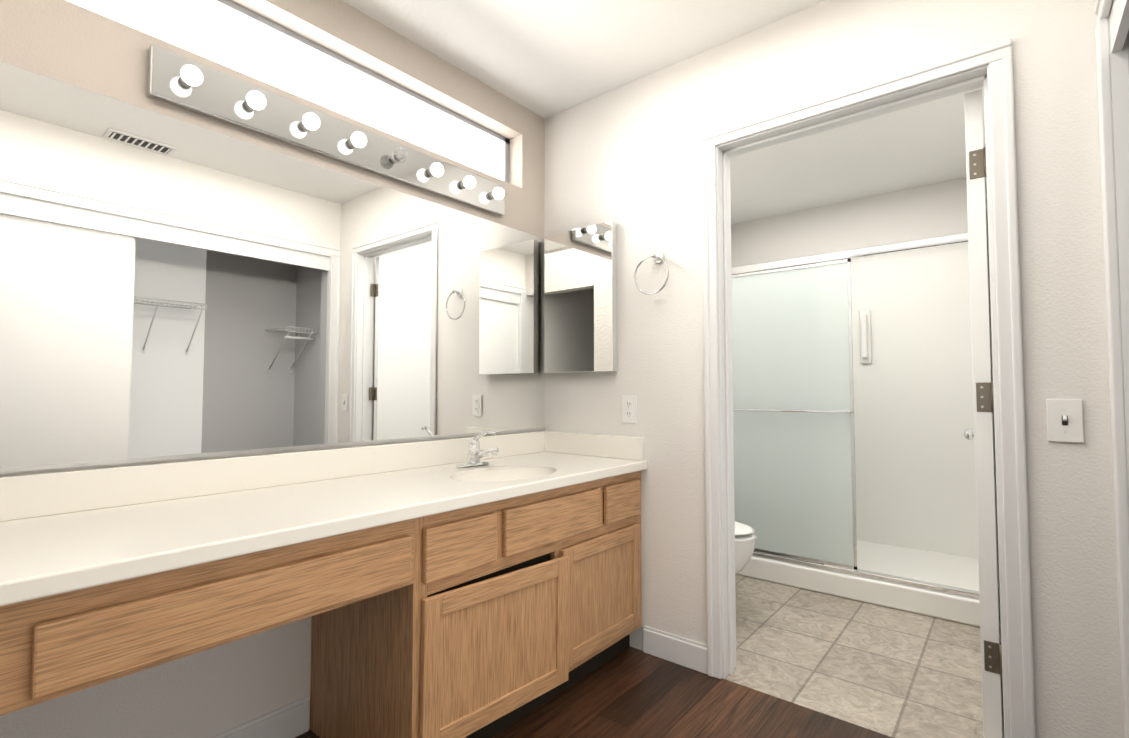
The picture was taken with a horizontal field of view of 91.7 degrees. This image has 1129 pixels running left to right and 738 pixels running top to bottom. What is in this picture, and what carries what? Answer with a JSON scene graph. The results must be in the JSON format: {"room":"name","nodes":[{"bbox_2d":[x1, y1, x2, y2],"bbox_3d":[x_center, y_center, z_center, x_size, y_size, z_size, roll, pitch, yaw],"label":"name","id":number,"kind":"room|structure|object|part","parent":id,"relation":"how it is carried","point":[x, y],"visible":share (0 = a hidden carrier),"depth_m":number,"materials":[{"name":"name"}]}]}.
{"room":"bathroom","nodes":[
{"label":"bathroom","id":0,"kind":"room"},
{"bbox_2d":[0,616,311,737],"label":"wall","id":1,"kind":"structure","parent":0,"point":[212,692],"depth_m":1.51,"materials":[{"name":"white paint"}]},
{"bbox_2d":[0,0,544,237],"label":"wall","id":2,"kind":"structure","parent":0,"point":[65,41],"depth_m":1.85,"materials":[{"name":"white paint"}]},
{"bbox_2d":[0,62,544,472],"bbox_3d":[-0.741,-0.207,1.898,0.009,0.935,2.030,-2,-3,39],"label":"mirror","id":3,"kind":"object","parent":2,"relation":"attached to","point":[172,288],"visible":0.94,"depth_m":1.59,"materials":[{"name":"clear glass"}]},
{"bbox_2d":[67,0,509,182],"bbox_3d":[-0.855,-1.011,1.949,0.020,0.260,1.835,-2,-3,39],"label":"window","id":4,"kind":"structure","parent":2,"relation":"attached to","point":[235,36],"depth_m":1.91,"materials":[{"name":"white glass"}]},
{"bbox_2d":[147,44,504,215],"bbox_3d":[-0.666,-0.776,1.942,0.098,0.135,1.307,-2,-3,39],"label":"light bar","id":5,"kind":"object","parent":2,"relation":"attached to","point":[174,79],"visible":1,"depth_m":1.75,"materials":[{"name":"silver metal"}]},
{"bbox_2d":[295,646,892,737],"bbox_3d":[-1.503,1.064,-1.176,2.900,0.060,7.675,-2,-3,39],"label":"floor","id":6,"kind":"structure","parent":0,"point":[630,692],"depth_m":1.85,"materials":[{"name":"brown wood"}]},
{"bbox_2d":[211,696,309,737],"bbox_3d":[-1.098,1.085,1.408,0.012,0.107,0.885,-2,-3,39],"label":"baseboard","id":7,"kind":"structure","parent":6,"relation":"on","point":[290,720],"depth_m":1.68,"materials":[{"name":"white wood"}]},
{"bbox_2d":[0,431,646,737],"bbox_3d":[-0.511,0.705,1.671,0.601,0.888,2.036,-2,-3,39],"label":"bathroom vanity","id":8,"kind":"object","parent":6,"relation":"on","point":[358,596],"depth_m":1.47,"materials":[{"name":"brown wood"}]},
{"bbox_3d":[-0.520,0.375,1.692,0.577,0.227,2.035,-2,-3,39],"label":"bathroom vanity top","id":9,"kind":"part","parent":8,"relation":"part of","materials":[{"name":"white stone"}]},
{"bbox_2d":[457,430,498,466],"bbox_3d":[-0.315,0.304,2.109,0.169,0.139,0.160,-2,-3,39],"label":"faucet","id":10,"kind":"object","parent":8,"relation":"on","point":[475,454],"visible":1,"depth_m":2.12,"materials":[{"name":"silver metal"}]},
{"bbox_2d":[342,0,983,223],"bbox_3d":[-0.747,-1.407,-0.152,2.900,0.080,10.060,-2,-3,39],"label":"ceiling","id":11,"kind":"structure","parent":0,"point":[545,58],"depth_m":2.30,"materials":[{"name":"white paint"}]},
{"bbox_2d":[544,0,1123,737],"bbox_3d":[1.014,-0.064,1.849,2.780,2.440,0.120,-2,-3,39],"label":"wall","id":12,"kind":"structure","parent":0,"point":[626,158],"depth_m":1.84,"materials":[{"name":"white paint"}]},
{"bbox_2d":[544,221,617,372],"bbox_3d":[0.069,-0.315,2.525,0.394,0.660,0.044,-2,-3,39],"label":"medicine cabinet mirror","id":13,"kind":"object","parent":12,"relation":"attached to","point":[580,307],"visible":1,"depth_m":2.49,"materials":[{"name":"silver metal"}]},
{"bbox_2d":[622,396,636,422],"bbox_3d":[0.278,0.173,2.357,0.072,0.116,0.009,-2,-3,39],"label":"electrical outlet plate","id":14,"kind":"object","parent":12,"relation":"attached to","point":[629,409],"visible":1,"depth_m":2.35,"materials":[{"name":"white plastic"}]},
{"bbox_2d":[634,252,668,294],"bbox_3d":[0.369,-0.396,2.274,0.166,0.183,0.057,-2,-3,39],"label":"towel ring","id":15,"kind":"object","parent":12,"relation":"attached to","point":[657,257],"visible":1,"depth_m":2.27,"materials":[{"name":"silver metal"}]},
{"bbox_2d":[643,625,707,673],"bbox_3d":[0.439,1.117,2.186,0.287,0.107,0.011,-2,-3,39],"label":"baseboard","id":16,"kind":"structure","parent":12,"relation":"attached to","point":[688,653],"depth_m":2.18,"materials":[{"name":"white wood"}]},
{"bbox_2d":[702,38,1035,737],"bbox_3d":[0.960,0.111,1.886,0.951,2.093,0.160,-2,-3,39],"label":"door frame","id":17,"kind":"structure","parent":12,"relation":"attached to","point":[989,67],"depth_m":1.70,"materials":[{"name":"white wood"}]},
{"bbox_2d":[963,89,1003,737],"bbox_3d":[1.541,0.141,1.996,0.188,2.019,0.844,-2,-3,39],"label":"door","id":18,"kind":"structure","parent":12,"relation":"in","point":[982,434],"depth_m":1.70,"materials":[{"name":"white wood"}]},
{"bbox_2d":[1046,399,1083,442],"bbox_3d":[1.348,0.139,1.476,0.072,0.116,0.017,-2,-3,39],"label":"switch plate","id":19,"kind":"object","parent":12,"relation":"attached to","point":[1064,420],"visible":1,"depth_m":1.48,"materials":[{"name":"white plastic"}]},
{"bbox_2d":[731,177,968,266],"bbox_3d":[2.450,0.007,3.599,2.780,2.440,0.120,-2,-3,39],"label":"wall","id":20,"kind":"structure","parent":0,"point":[929,211],"depth_m":3.86,"materials":[{"name":"white paint"}]},
{"bbox_2d":[724,574,1003,737],"bbox_3d":[1.686,1.222,2.711,2.900,0.060,2.385,-2,-3,39],"label":"floor","id":21,"kind":"structure","parent":0,"point":[892,672],"depth_m":2.20,"materials":[{"name":"beige tile"}]},
{"bbox_2d":[735,521,756,574],"bbox_3d":[0.587,0.809,2.840,0.811,0.775,0.425,-2,-3,39],"label":"toilet","id":22,"kind":"object","parent":21,"relation":"on","point":[745,538],"visible":0.04,"depth_m":2.57,"materials":[{"name":"white ceramic"}]},
{"bbox_2d":[737,249,979,626],"bbox_3d":[1.703,0.230,3.412,1.846,1.980,1.098,-2,-3,39],"label":"shower stall","id":23,"kind":"object","parent":21,"relation":"on","point":[916,505],"visible":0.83,"depth_m":3.56,"materials":[{"name":"white"}]},
{"bbox_2d":[731,232,978,598],"bbox_3d":[1.387,0.226,3.026,1.824,1.714,0.050,-2,-3,39],"label":"shower frame","id":24,"kind":"object","parent":23,"relation":"on","point":[922,244],"visible":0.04,"depth_m":2.84,"materials":[{"name":"silver metal"}]},
{"bbox_2d":[732,259,856,569],"bbox_3d":[1.104,0.243,3.226,1.078,1.638,0.082,-2,-3,39],"label":"shower door","id":25,"kind":"structure","parent":24,"relation":"attached to","point":[794,438],"depth_m":3.08,"materials":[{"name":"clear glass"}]},
{"bbox_3d":[-0.909,-0.202,-1.534,0.120,2.440,7.555,-2,-3,39],"label":"wall","id":26,"kind":"structure","parent":0,"visible":0},
{"bbox_2d":[1094,0,1128,737],"bbox_3d":[0.830,0.049,0.597,0.143,2.113,2.039,-2,-3,39],"label":"trim","id":27,"kind":"structure","parent":26,"relation":"attached to","point":[1112,42],"depth_m":1.38,"materials":[{"name":"white wood"}]}
]}

